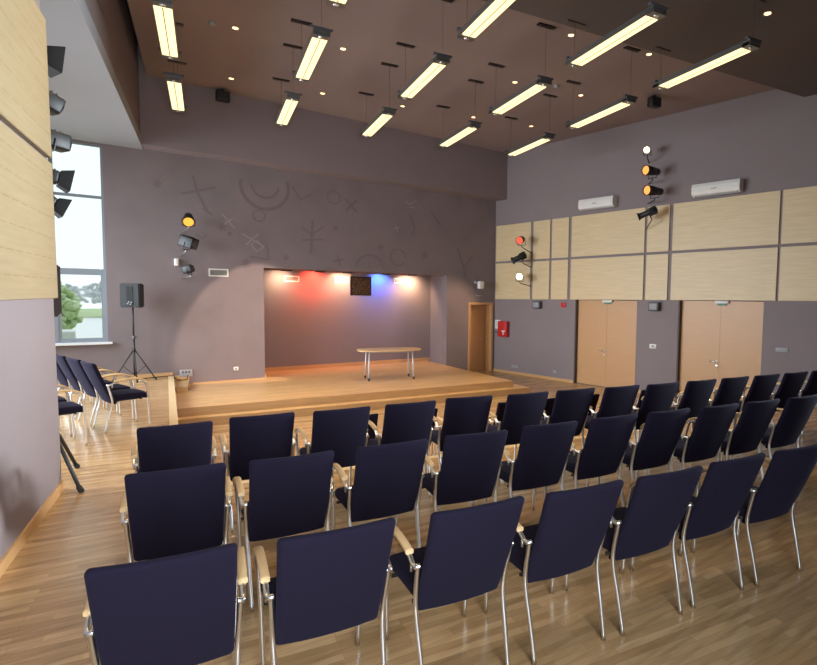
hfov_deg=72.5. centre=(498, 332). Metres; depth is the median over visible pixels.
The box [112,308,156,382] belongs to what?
speaker stand
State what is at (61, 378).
chair
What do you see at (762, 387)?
chair
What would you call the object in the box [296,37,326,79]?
diffuser
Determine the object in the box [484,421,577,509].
chair
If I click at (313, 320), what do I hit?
wall
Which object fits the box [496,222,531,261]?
wall panel
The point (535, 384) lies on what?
floor
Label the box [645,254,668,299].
wall panel
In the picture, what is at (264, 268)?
ceiling
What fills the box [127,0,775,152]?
ceiling
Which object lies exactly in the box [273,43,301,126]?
hanging lamp
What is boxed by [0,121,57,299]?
wall panel
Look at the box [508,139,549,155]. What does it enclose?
diffuser
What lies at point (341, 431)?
chair
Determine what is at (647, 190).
spotlight
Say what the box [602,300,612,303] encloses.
exit sign
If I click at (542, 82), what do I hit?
hanging lamp
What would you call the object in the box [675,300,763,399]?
door
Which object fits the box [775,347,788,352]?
wall outlet
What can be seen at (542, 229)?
wall panel
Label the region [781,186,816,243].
wall panel
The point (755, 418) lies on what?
chair
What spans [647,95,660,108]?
ceiling speaker
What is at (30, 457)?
wall
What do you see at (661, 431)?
chair
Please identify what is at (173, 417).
trim
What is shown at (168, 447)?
chair
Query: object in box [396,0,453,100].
hanging lamp
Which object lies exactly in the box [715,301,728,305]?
exit sign
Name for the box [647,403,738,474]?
chair
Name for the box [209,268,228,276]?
air vent
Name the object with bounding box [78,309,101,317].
ground
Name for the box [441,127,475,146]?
diffuser
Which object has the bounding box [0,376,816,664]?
floor
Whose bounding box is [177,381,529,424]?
step
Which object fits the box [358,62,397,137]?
hanging lamp
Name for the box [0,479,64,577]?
baseboard
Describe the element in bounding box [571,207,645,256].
wall panel
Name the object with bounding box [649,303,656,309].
grille
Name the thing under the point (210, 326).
wall
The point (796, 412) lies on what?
chair
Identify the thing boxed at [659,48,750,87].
diffuser
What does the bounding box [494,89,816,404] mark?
wall
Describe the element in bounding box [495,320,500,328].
notice board
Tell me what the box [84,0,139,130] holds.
wall
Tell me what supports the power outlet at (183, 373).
attached to the wall at (210, 326)
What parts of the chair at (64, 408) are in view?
leg, seat, armrest, leg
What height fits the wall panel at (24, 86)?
1.115 m
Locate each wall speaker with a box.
[532,301,541,308]
[648,302,660,310]
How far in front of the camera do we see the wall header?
12.56 m
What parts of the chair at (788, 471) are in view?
leg, leg, seat, leg, backrest, leg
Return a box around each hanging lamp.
[151,0,181,60]
[163,22,186,112]
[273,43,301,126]
[291,0,332,82]
[325,0,347,8]
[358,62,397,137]
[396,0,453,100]
[436,79,482,147]
[456,0,515,41]
[488,22,555,115]
[505,93,556,156]
[565,1,668,68]
[566,46,639,129]
[652,0,765,90]
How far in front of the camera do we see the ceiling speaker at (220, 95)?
11.24 m
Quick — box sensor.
[174,258,178,265]
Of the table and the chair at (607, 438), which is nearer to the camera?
the chair at (607, 438)
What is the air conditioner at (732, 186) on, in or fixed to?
attached to the wall at (767, 140)
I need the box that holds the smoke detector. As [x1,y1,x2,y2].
[208,21,215,25]
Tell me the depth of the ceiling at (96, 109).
7.64 m
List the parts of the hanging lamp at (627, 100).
ceiling plate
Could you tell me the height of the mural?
2.081 m
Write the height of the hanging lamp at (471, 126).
0.895 m
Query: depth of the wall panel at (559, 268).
14.81 m
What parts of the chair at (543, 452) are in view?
seat, leg, leg, backrest, leg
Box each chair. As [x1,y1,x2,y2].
[56,354,118,418]
[56,361,104,407]
[57,384,71,436]
[57,385,87,444]
[66,357,133,425]
[80,361,150,432]
[83,543,247,664]
[120,462,232,562]
[131,421,216,472]
[219,412,295,532]
[233,450,333,611]
[252,517,395,664]
[294,406,370,485]
[331,439,427,547]
[367,400,435,497]
[367,413,377,438]
[385,496,523,664]
[415,430,507,533]
[424,395,492,473]
[430,408,437,455]
[434,417,442,455]
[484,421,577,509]
[484,479,623,664]
[487,391,548,485]
[488,402,506,445]
[514,398,554,444]
[541,388,594,446]
[544,413,637,506]
[564,465,702,635]
[574,394,599,436]
[585,385,639,428]
[597,408,689,484]
[630,453,765,608]
[631,382,678,442]
[631,390,645,410]
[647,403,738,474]
[669,379,716,423]
[680,376,748,436]
[689,399,779,479]
[692,444,816,586]
[713,374,779,423]
[730,394,816,459]
[742,371,807,426]
[770,370,816,435]
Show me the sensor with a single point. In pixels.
(176, 260)
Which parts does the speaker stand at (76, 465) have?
leg, leg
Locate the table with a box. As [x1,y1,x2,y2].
[357,347,420,381]
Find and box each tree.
[61,282,82,328]
[68,281,100,304]
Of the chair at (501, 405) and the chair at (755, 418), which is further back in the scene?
the chair at (501, 405)
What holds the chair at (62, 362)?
on the floor at (43, 594)
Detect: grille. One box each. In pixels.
[218,90,229,100]
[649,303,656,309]
[653,96,660,105]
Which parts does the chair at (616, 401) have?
seat, leg, backrest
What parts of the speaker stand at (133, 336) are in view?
leg, leg, leg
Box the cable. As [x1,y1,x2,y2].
[138,375,187,379]
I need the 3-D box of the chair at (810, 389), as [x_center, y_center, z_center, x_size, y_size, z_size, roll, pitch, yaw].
[4.101,0.910,7.431,0.528,0.885,0.648,-1,4,-29]
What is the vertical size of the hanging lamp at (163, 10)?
0.895 m
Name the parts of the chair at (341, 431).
leg, armrest, seat, leg, backrest, leg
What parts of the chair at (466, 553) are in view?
leg, armrest, seat, leg, leg, backrest, leg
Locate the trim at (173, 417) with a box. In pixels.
[168,376,816,484]
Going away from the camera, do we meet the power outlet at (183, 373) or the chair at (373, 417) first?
the chair at (373, 417)
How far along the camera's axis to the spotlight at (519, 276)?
15.12 m
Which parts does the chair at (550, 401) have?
backrest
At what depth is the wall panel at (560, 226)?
14.73 m
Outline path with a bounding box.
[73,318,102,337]
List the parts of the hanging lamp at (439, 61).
ceiling plate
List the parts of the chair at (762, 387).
seat, leg, backrest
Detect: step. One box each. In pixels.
[174,380,188,391]
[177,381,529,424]
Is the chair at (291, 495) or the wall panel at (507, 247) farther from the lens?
the wall panel at (507, 247)
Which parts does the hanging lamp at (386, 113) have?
ceiling plate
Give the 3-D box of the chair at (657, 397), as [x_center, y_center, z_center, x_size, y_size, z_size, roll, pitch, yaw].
[1.613,0.961,6.102,0.528,0.885,0.648,-1,4,-29]
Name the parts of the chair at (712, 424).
seat, leg, leg, armrest, backrest, leg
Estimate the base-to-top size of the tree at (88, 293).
3.364 m
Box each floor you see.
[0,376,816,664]
[211,371,680,481]
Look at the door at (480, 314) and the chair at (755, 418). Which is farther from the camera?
the door at (480, 314)
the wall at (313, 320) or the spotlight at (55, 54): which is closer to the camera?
the spotlight at (55, 54)
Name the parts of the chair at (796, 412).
leg, seat, leg, backrest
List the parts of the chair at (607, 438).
leg, seat, leg, backrest, leg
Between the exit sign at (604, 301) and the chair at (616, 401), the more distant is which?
the exit sign at (604, 301)
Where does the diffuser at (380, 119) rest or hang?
attached to the hanging lamp at (386, 113)
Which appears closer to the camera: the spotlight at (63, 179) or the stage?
the spotlight at (63, 179)
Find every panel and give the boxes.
[0,0,51,157]
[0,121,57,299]
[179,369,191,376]
[495,262,530,298]
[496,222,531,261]
[532,261,549,298]
[533,219,550,258]
[551,260,568,299]
[552,217,569,257]
[570,255,644,299]
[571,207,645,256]
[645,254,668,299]
[647,204,670,251]
[670,247,777,300]
[672,190,780,250]
[778,245,816,300]
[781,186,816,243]
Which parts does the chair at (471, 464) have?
leg, armrest, seat, leg, backrest, leg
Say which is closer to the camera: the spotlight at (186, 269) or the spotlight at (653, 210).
the spotlight at (186, 269)
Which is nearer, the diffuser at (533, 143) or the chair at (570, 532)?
the chair at (570, 532)
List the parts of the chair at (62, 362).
backrest, leg, leg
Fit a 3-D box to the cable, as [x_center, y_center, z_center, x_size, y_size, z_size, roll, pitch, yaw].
[-6.990,0.972,11.378,0.114,0.127,0.964,4,5,36]
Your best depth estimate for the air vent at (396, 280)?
15.90 m
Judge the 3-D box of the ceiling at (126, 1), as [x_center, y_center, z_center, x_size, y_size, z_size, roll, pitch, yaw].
[0.010,-5.533,11.453,14.000,0.100,7.540,-1,4,-28]
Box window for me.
[47,141,112,345]
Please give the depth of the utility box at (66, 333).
14.32 m
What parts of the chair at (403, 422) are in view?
armrest, seat, leg, backrest, leg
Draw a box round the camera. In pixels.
[474,280,483,288]
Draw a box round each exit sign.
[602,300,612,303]
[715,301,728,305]
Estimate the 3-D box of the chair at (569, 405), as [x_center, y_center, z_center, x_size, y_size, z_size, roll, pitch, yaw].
[0.622,0.976,5.643,0.527,0.885,0.648,-1,4,-27]
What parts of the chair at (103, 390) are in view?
leg, backrest, leg, armrest, seat, armrest, leg, leg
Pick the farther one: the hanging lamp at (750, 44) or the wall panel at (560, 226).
the wall panel at (560, 226)
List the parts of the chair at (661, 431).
seat, leg, leg, backrest, leg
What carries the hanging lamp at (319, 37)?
hanging from the ceiling at (253, 54)
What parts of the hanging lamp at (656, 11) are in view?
ceiling plate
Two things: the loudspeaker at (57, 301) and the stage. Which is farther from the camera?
the stage
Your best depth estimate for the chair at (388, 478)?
3.38 m
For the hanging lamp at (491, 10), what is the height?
0.895 m
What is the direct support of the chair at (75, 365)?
on the floor at (43, 594)
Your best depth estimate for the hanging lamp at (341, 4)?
6.25 m
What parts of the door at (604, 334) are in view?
frame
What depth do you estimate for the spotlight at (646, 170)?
12.22 m
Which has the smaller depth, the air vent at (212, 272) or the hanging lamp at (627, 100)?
the hanging lamp at (627, 100)
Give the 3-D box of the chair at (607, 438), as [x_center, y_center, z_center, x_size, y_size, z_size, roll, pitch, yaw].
[0.741,1.057,4.439,0.527,0.885,0.648,-1,4,-29]
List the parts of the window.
sash, sill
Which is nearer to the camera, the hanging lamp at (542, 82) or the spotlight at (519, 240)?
the hanging lamp at (542, 82)
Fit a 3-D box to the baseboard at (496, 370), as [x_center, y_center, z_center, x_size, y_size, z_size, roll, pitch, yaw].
[4.981,1.555,11.679,14.500,0.075,0.018,5,5,45]
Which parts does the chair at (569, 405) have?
leg, backrest, leg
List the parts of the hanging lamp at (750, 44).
ceiling plate, ceiling plate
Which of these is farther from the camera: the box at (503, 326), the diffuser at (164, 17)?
the box at (503, 326)
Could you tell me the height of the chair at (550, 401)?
0.885 m
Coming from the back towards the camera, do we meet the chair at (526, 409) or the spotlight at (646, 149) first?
the spotlight at (646, 149)
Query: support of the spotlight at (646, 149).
attached to the wall at (767, 140)
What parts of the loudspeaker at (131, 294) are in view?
input panel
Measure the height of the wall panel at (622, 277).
1.086 m
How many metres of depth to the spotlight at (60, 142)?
4.90 m
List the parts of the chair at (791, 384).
backrest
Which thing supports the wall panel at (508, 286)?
attached to the wall at (767, 140)
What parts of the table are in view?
leg, leg, under frame, leg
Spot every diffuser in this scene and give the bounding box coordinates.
[153,5,177,56]
[167,81,183,110]
[277,99,297,124]
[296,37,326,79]
[332,0,346,3]
[363,114,391,135]
[401,63,445,97]
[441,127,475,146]
[493,85,545,113]
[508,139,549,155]
[571,103,629,127]
[572,16,657,65]
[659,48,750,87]
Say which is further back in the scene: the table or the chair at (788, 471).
the table
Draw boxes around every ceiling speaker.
[215,89,229,102]
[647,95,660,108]
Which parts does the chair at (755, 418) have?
leg, seat, leg, backrest, leg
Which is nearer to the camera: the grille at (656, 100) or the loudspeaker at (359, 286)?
the grille at (656, 100)
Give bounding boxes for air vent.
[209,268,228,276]
[284,276,299,281]
[334,277,347,282]
[394,278,405,283]
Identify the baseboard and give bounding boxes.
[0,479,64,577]
[105,372,188,380]
[193,357,429,383]
[493,369,674,397]
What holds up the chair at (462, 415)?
on the floor at (43, 594)
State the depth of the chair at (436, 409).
6.85 m
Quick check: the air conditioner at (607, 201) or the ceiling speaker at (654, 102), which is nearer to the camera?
the ceiling speaker at (654, 102)
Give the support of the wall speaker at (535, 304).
attached to the wall at (767, 140)
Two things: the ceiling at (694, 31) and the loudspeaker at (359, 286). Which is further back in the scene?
the loudspeaker at (359, 286)
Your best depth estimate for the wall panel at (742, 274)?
11.66 m
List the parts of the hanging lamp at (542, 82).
ceiling plate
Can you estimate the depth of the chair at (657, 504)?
2.91 m
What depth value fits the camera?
16.03 m
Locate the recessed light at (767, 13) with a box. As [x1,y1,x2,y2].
[763,11,771,15]
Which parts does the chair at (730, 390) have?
backrest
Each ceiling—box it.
[40,0,142,149]
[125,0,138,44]
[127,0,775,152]
[264,268,441,275]
[482,0,816,96]
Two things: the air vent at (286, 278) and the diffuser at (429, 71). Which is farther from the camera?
the air vent at (286, 278)
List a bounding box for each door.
[468,302,492,370]
[573,300,636,386]
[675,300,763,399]
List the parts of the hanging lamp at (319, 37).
ceiling plate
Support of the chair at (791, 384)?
on the floor at (43, 594)
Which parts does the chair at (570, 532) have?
leg, armrest, seat, leg, leg, backrest, leg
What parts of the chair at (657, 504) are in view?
leg, seat, leg, leg, armrest, backrest, leg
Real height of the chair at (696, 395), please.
0.885 m
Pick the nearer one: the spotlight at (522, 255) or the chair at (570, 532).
the chair at (570, 532)
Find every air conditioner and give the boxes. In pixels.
[578,195,616,210]
[691,178,743,197]
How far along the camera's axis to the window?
10.66 m
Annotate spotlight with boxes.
[47,45,65,77]
[49,90,65,115]
[50,128,71,152]
[52,168,74,193]
[54,197,71,218]
[177,235,198,256]
[179,213,194,233]
[180,264,194,278]
[511,252,531,267]
[515,273,530,286]
[516,236,530,252]
[637,206,657,229]
[642,165,660,183]
[643,146,650,162]
[643,185,663,203]
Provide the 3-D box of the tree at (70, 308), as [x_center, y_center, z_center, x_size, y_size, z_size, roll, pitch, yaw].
[-12.948,-0.198,15.675,1.689,2.727,1.749,-2,5,-37]
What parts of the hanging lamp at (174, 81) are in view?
ceiling plate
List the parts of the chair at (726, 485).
leg, leg, seat, leg, backrest, leg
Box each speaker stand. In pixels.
[59,432,83,492]
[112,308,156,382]
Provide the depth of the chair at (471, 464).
3.66 m
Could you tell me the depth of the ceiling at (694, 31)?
7.92 m
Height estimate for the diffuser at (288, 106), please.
0.050 m
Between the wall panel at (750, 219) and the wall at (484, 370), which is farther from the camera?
the wall at (484, 370)
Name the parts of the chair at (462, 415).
seat, leg, backrest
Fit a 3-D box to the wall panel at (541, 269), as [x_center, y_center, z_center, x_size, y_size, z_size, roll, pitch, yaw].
[1.174,-1.459,15.288,0.605,1.071,0.030,5,5,44]
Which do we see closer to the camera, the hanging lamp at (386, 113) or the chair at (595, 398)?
the chair at (595, 398)
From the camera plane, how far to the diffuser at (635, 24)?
7.02 m
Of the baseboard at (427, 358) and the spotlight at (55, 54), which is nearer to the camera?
the spotlight at (55, 54)
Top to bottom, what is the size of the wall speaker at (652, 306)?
0.210 m
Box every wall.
[0,0,61,558]
[56,139,495,383]
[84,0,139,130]
[264,270,442,367]
[473,348,487,371]
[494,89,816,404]
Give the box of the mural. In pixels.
[152,176,472,277]
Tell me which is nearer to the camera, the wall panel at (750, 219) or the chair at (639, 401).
the chair at (639, 401)
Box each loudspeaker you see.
[53,265,61,316]
[120,283,143,307]
[350,276,370,295]
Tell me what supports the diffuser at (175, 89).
attached to the hanging lamp at (174, 81)
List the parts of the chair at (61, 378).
backrest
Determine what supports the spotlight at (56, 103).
attached to the wall
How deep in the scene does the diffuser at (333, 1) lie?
6.21 m
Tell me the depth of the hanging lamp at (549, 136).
11.95 m
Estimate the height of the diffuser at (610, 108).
0.050 m
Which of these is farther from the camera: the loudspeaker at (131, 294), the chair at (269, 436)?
the loudspeaker at (131, 294)
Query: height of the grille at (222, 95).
0.160 m
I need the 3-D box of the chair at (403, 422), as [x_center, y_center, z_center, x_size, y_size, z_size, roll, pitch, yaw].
[-0.877,1.006,4.846,0.527,0.885,0.648,-1,4,-29]
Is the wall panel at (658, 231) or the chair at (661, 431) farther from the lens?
the wall panel at (658, 231)
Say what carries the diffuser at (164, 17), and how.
attached to the hanging lamp at (163, 10)
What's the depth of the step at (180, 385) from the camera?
11.00 m
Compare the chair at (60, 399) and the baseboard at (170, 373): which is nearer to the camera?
the chair at (60, 399)
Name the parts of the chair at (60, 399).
seat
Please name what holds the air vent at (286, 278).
in the wall at (313, 320)
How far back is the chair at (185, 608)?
1.91 m
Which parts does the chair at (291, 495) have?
leg, armrest, seat, leg, backrest, leg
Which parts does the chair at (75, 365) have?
leg, backrest, leg, leg, seat, leg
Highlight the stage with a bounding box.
[175,361,511,408]
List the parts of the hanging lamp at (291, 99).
ceiling plate, ceiling plate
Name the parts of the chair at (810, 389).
backrest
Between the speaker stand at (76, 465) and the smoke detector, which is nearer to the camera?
the speaker stand at (76, 465)
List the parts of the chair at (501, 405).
backrest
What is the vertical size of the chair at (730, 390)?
0.885 m
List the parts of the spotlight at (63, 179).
barn door, barn door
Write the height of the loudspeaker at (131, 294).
0.470 m
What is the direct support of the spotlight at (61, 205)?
attached to the wall
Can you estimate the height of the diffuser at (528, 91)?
0.050 m
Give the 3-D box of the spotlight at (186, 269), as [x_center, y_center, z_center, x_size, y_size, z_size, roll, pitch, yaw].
[-6.548,-1.270,11.381,0.486,0.286,0.217,2,4,22]
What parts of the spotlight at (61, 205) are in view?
barn door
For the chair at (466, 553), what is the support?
on the floor at (43, 594)
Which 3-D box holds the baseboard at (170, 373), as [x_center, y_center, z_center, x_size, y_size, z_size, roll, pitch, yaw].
[-8.655,0.992,10.258,5.000,0.175,0.020,-2,5,-37]
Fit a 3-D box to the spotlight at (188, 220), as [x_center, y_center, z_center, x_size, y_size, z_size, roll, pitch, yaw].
[-6.452,-2.265,11.341,0.268,0.438,0.588,-2,5,-38]
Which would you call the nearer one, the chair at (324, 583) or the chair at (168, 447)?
the chair at (324, 583)
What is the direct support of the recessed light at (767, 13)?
in the ceiling at (694, 31)
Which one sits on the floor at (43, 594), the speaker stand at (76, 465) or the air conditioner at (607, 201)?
the speaker stand at (76, 465)
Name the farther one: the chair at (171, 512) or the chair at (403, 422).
the chair at (403, 422)
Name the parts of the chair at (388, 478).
leg, armrest, seat, leg, backrest, leg, leg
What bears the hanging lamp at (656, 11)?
hanging from the ceiling at (694, 31)
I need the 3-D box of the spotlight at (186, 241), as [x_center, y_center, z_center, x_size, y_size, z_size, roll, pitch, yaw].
[-6.503,-1.798,11.318,0.566,0.428,0.289,2,4,15]
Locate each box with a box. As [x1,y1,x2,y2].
[62,329,75,338]
[498,321,509,336]
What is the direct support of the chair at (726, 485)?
on the floor at (43, 594)
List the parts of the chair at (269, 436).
armrest, leg, leg, backrest, leg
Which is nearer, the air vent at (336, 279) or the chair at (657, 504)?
the chair at (657, 504)
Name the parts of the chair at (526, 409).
seat, leg, leg, backrest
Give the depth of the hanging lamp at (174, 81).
9.10 m
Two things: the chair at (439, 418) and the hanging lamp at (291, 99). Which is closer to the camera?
the chair at (439, 418)
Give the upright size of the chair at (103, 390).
0.885 m
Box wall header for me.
[138,45,507,200]
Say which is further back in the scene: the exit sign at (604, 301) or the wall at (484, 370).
the wall at (484, 370)
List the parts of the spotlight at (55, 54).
barn door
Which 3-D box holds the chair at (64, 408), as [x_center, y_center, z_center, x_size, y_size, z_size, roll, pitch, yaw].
[-5.098,0.857,6.149,0.528,0.885,0.648,4,5,38]
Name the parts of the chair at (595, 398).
backrest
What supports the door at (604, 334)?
in the wall at (767, 140)
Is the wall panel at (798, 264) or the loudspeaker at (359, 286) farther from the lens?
the loudspeaker at (359, 286)

